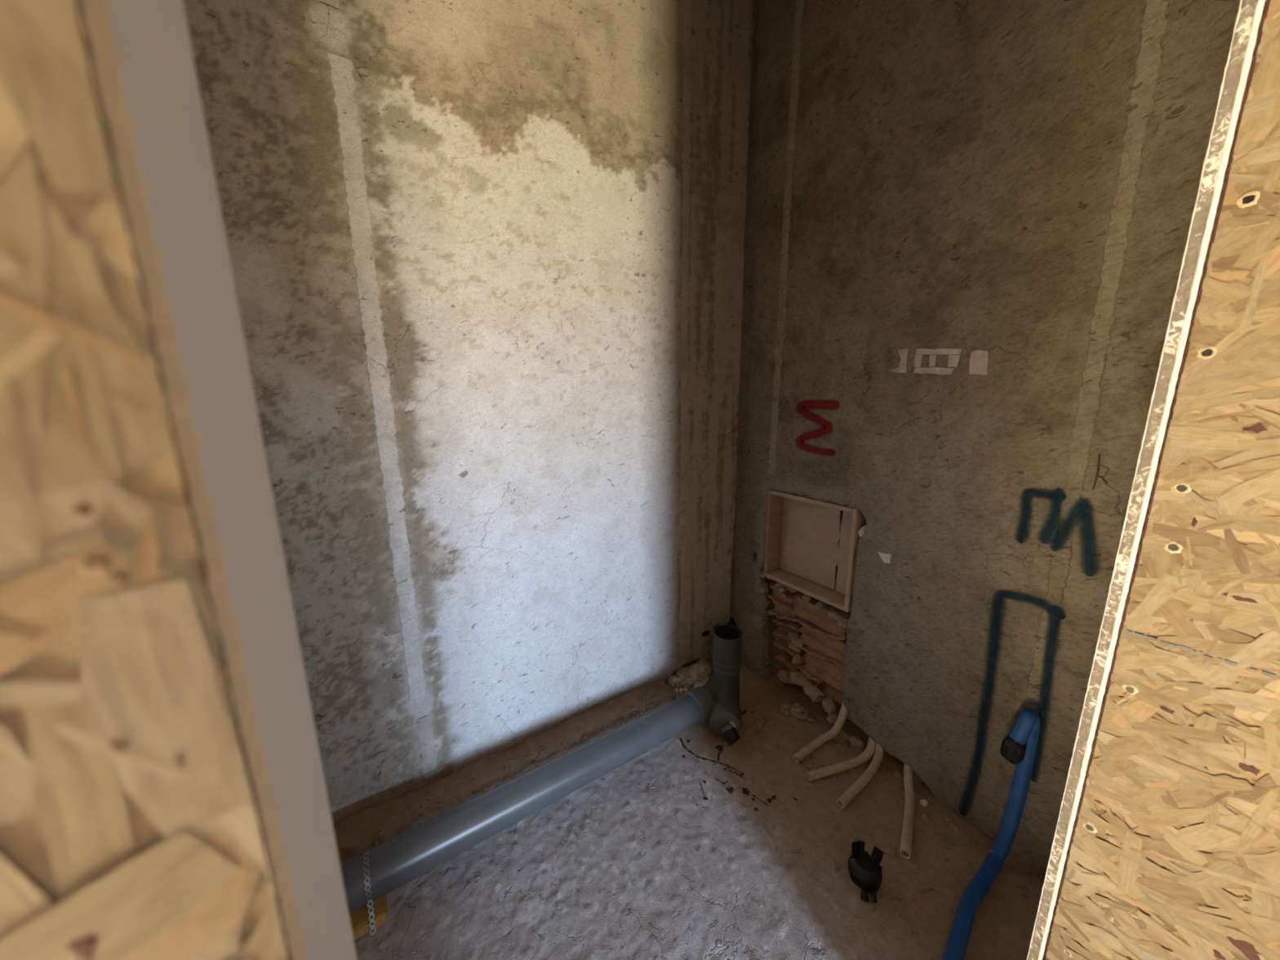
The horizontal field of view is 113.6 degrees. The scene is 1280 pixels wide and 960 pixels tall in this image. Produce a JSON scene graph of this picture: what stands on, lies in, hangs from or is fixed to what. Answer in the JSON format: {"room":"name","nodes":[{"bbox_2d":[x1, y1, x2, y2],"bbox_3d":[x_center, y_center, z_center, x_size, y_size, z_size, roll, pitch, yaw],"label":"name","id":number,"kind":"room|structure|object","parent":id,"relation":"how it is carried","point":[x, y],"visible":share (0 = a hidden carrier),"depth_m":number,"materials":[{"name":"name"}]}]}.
{"room":"building under construction","nodes":[
{"label":"building under construction","id":0,"kind":"room"},
{"bbox_2d":[182,0,753,823],"bbox_3d":[-0.285,-0.463,1.397,2.150,3.026,0.255,-8,13,-32],"label":"wall","id":1,"kind":"structure","parent":0,"point":[486,257],"depth_m":1.31,"materials":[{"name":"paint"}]},
{"bbox_2d":[333,660,1044,959],"bbox_3d":[0.126,1.119,0.954,2.120,0.070,1.810,-8,13,-32],"label":"floor","id":2,"kind":"structure","parent":0,"point":[699,846],"depth_m":1.20,"materials":[{"name":"concrete"}]},
{"bbox_2d":[349,894,387,940],"bbox_3d":[-0.793,1.112,1.046,0.274,0.038,0.135,-8,13,-32],"label":"wood block","id":3,"kind":"object","parent":2,"relation":"on","point":[359,920],"visible":0.24,"depth_m":1.05,"materials":[{"name":"wood"}]},
{"bbox_2d":[339,694,701,914],"bbox_3d":[-0.377,0.985,1.295,1.386,0.110,0.110,-8,13,-32],"label":"drain pipe","id":4,"kind":"object","parent":3,"relation":"on","point":[399,860],"visible":0.78,"depth_m":1.24,"materials":[{"name":"grey plastic"}]},
{"bbox_2d":[363,848,376,934],"bbox_3d":[-0.702,1.041,1.089,0.014,0.137,0.174,-8,13,-32],"label":"strap","id":5,"kind":"object","parent":4,"relation":"attached to","point":[366,877],"visible":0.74,"depth_m":1.04,"materials":[{"name":"metal"}]},
{"bbox_2d":[683,624,742,745],"bbox_3d":[0.355,0.824,1.710,0.252,0.306,0.326,10,15,42],"label":"fitting","id":6,"kind":"object","parent":2,"relation":"on","point":[717,700],"visible":0.99,"depth_m":1.70,"materials":[{"name":"grey plastic"}]},
{"bbox_2d":[683,686,713,725],"bbox_3d":[0.235,0.904,1.680,0.069,0.125,0.125,-8,13,-32],"label":"socket","id":7,"kind":"object","parent":6,"relation":"attached to","point":[703,695],"depth_m":1.64,"materials":[{"name":"grey plastic"}]},
{"bbox_2d":[707,697,741,730],"bbox_3d":[0.332,0.926,1.642,0.125,0.131,0.079,2,11,13],"label":"socket","id":8,"kind":"object","parent":6,"relation":"attached to","point":[723,713],"depth_m":1.61,"materials":[{"name":"grey plastic"}]},
{"bbox_2d":[712,624,742,671],"bbox_3d":[0.377,0.723,1.809,0.121,0.147,0.121,-8,13,-32],"label":"socket","id":9,"kind":"object","parent":6,"relation":"attached to","point":[727,639],"depth_m":1.77,"materials":[{"name":"grey plastic"}]},
{"bbox_2d":[764,724,769,730],"bbox_3d":[0.508,0.990,1.673,0.020,0.012,0.021,6,13,31],"label":"lump","id":10,"kind":"object","parent":2,"relation":"on","point":[766,727],"visible":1,"depth_m":1.67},
{"bbox_2d":[768,720,774,724],"bbox_3d":[0.536,0.985,1.702,0.027,0.013,0.020,-8,13,-32],"label":"lump","id":11,"kind":"object","parent":2,"relation":"on","point":[771,722],"visible":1,"depth_m":1.70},
{"bbox_2d":[779,700,791,716],"bbox_3d":[0.616,0.958,1.770,0.062,0.031,0.063,-8,13,-32],"label":"lump","id":12,"kind":"object","parent":2,"relation":"on","point":[785,707],"visible":0.98,"depth_m":1.76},
{"bbox_2d":[790,702,808,719],"bbox_3d":[0.658,0.957,1.735,0.073,0.044,0.065,0,11,4],"label":"lump","id":13,"kind":"object","parent":2,"relation":"on","point":[797,710],"visible":1,"depth_m":1.72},
{"bbox_2d":[806,716,813,723],"bbox_3d":[0.694,0.977,1.709,0.029,0.016,0.025,6,13,29],"label":"lump","id":14,"kind":"object","parent":2,"relation":"on","point":[810,720],"visible":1,"depth_m":1.70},
{"bbox_2d":[805,736,875,781],"bbox_3d":[0.744,0.981,1.499,0.349,0.088,0.069,-6,12,-26],"label":"conduit","id":15,"kind":"object","parent":2,"relation":"on","point":[855,762],"visible":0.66,"depth_m":1.48,"materials":[{"name":"beige plastic"}]},
{"bbox_2d":[833,730,848,742],"bbox_3d":[0.776,0.989,1.622,0.072,0.025,0.046,0,11,3],"label":"lump","id":16,"kind":"object","parent":2,"relation":"on","point":[842,736],"visible":0.68,"depth_m":1.61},
{"bbox_2d":[848,734,863,750],"bbox_3d":[0.823,0.993,1.599,0.048,0.024,0.068,0,11,4],"label":"lump","id":17,"kind":"object","parent":2,"relation":"on","point":[855,740],"visible":1,"depth_m":1.59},
{"bbox_2d":[835,742,884,808],"bbox_3d":[0.780,0.989,1.446,0.351,0.093,0.047,-10,15,-41],"label":"conduit","id":18,"kind":"object","parent":2,"relation":"on","point":[873,768],"visible":0.7,"depth_m":1.42,"materials":[{"name":"beige plastic"}]},
{"bbox_2d":[848,840,884,902],"bbox_3d":[0.620,1.050,1.137,0.117,0.098,0.084,-8,13,-32],"label":"stub","id":19,"kind":"object","parent":2,"relation":"on","point":[864,870],"visible":1,"depth_m":1.13,"materials":[{"name":"black plastic"}]},
{"bbox_2d":[893,769,903,779],"bbox_3d":[0.906,1.026,1.462,0.034,0.016,0.023,9,15,41],"label":"lump","id":20,"kind":"object","parent":2,"relation":"on","point":[898,774],"visible":0.89,"depth_m":1.46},
{"bbox_2d":[899,764,914,858],"bbox_3d":[0.859,1.018,1.341,0.038,0.074,0.361,6,13,32],"label":"conduit","id":21,"kind":"object","parent":2,"relation":"on","point":[908,813],"visible":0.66,"depth_m":1.30,"materials":[{"name":"beige plastic"}]},
{"bbox_2d":[915,773,923,782],"bbox_3d":[0.965,1.027,1.449,0.032,0.018,0.033,-8,13,-32],"label":"lump","id":22,"kind":"object","parent":2,"relation":"on","point":[917,777],"visible":0.4,"depth_m":1.44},
{"bbox_2d":[920,799,928,807],"bbox_3d":[0.923,1.045,1.360,0.023,0.016,0.021,0,11,2],"label":"pebble","id":23,"kind":"object","parent":2,"relation":"on","point":[924,802],"visible":1,"depth_m":1.35,"materials":[{"name":"white stone"}]},
{"bbox_2d":[922,813,929,820],"bbox_3d":[0.896,1.057,1.315,0.022,0.011,0.019,-2,11,-9],"label":"lump","id":24,"kind":"object","parent":2,"relation":"on","point":[925,816],"visible":1,"depth_m":1.31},
{"bbox_2d":[945,816,951,822],"bbox_3d":[0.963,1.059,1.307,0.016,0.012,0.015,3,12,19],"label":"lump","id":25,"kind":"object","parent":2,"relation":"on","point":[948,819],"visible":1,"depth_m":1.30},
{"bbox_2d":[942,707,1039,959],"bbox_3d":[0.762,0.886,0.950,0.748,0.491,0.065,-9,14,-38],"label":"pipe","id":26,"kind":"object","parent":2,"relation":"on","point":[1019,748],"visible":1,"depth_m":1.11,"materials":[{"name":"plastic"}]},
{"bbox_2d":[729,0,1239,876],"bbox_3d":[0.895,-0.464,1.336,0.229,3.020,1.510,-8,13,-32],"label":"wall","id":27,"kind":"structure","parent":0,"point":[967,224],"depth_m":1.19,"materials":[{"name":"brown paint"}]},
{"bbox_2d":[764,489,866,612],"bbox_3d":[0.703,0.261,1.706,0.104,0.395,0.396,-8,13,-32],"label":"box","id":28,"kind":"object","parent":27,"relation":"attached to","point":[811,545],"visible":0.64,"depth_m":1.73,"materials":[{"name":"brown wood"}]},
{"bbox_2d":[792,702,848,763],"bbox_3d":[0.709,0.925,1.592,0.345,0.165,0.058,-8,13,-32],"label":"conduit","id":29,"kind":"object","parent":27,"relation":"attached to","point":[820,740],"visible":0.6,"depth_m":1.59,"materials":[{"name":"beige plastic"}]},
{"bbox_3d":[-0.929,-0.107,-0.454,3.529,3.000,0.056,-8,13,-32],"label":"wall","id":30,"kind":"structure","parent":0,"visible":0},
{"bbox_2d":[0,0,308,959],"bbox_3d":[-0.587,0.053,-0.243,1.200,2.600,0.012,-8,13,-32],"label":"panel","id":31,"kind":"object","parent":30,"relation":"attached to","point":[139,814],"visible":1,"depth_m":0.07,"materials":[{"name":"beige wood"}]},
{"bbox_2d":[105,0,357,959],"bbox_3d":[-0.314,0.081,-0.009,0.500,2.450,0.070,-8,13,-32],"label":"lining","id":32,"kind":"object","parent":30,"relation":"attached to","point":[157,71],"visible":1,"depth_m":0.10,"materials":[{"name":"grey metal"}]},
{"bbox_3d":[1.305,-0.238,0.121,0.877,3.000,1.287,-8,13,-32],"label":"wall partition","id":33,"kind":"structure","parent":0,"visible":0},
{"bbox_2d":[1026,0,1266,959],"bbox_3d":[0.862,-0.141,0.640,0.694,2.616,0.016,-8,13,-32],"label":"door frame","id":34,"kind":"structure","parent":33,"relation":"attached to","point":[1250,15],"depth_m":0.47,"materials":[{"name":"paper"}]},
{"bbox_2d":[1042,0,1279,959],"bbox_3d":[0.929,0.003,-0.078,0.017,2.609,1.288,-8,13,-32],"label":"panel","id":35,"kind":"object","parent":33,"relation":"attached to","point":[1173,853],"visible":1,"depth_m":0.45,"materials":[{"name":"beige wood"}]}
]}

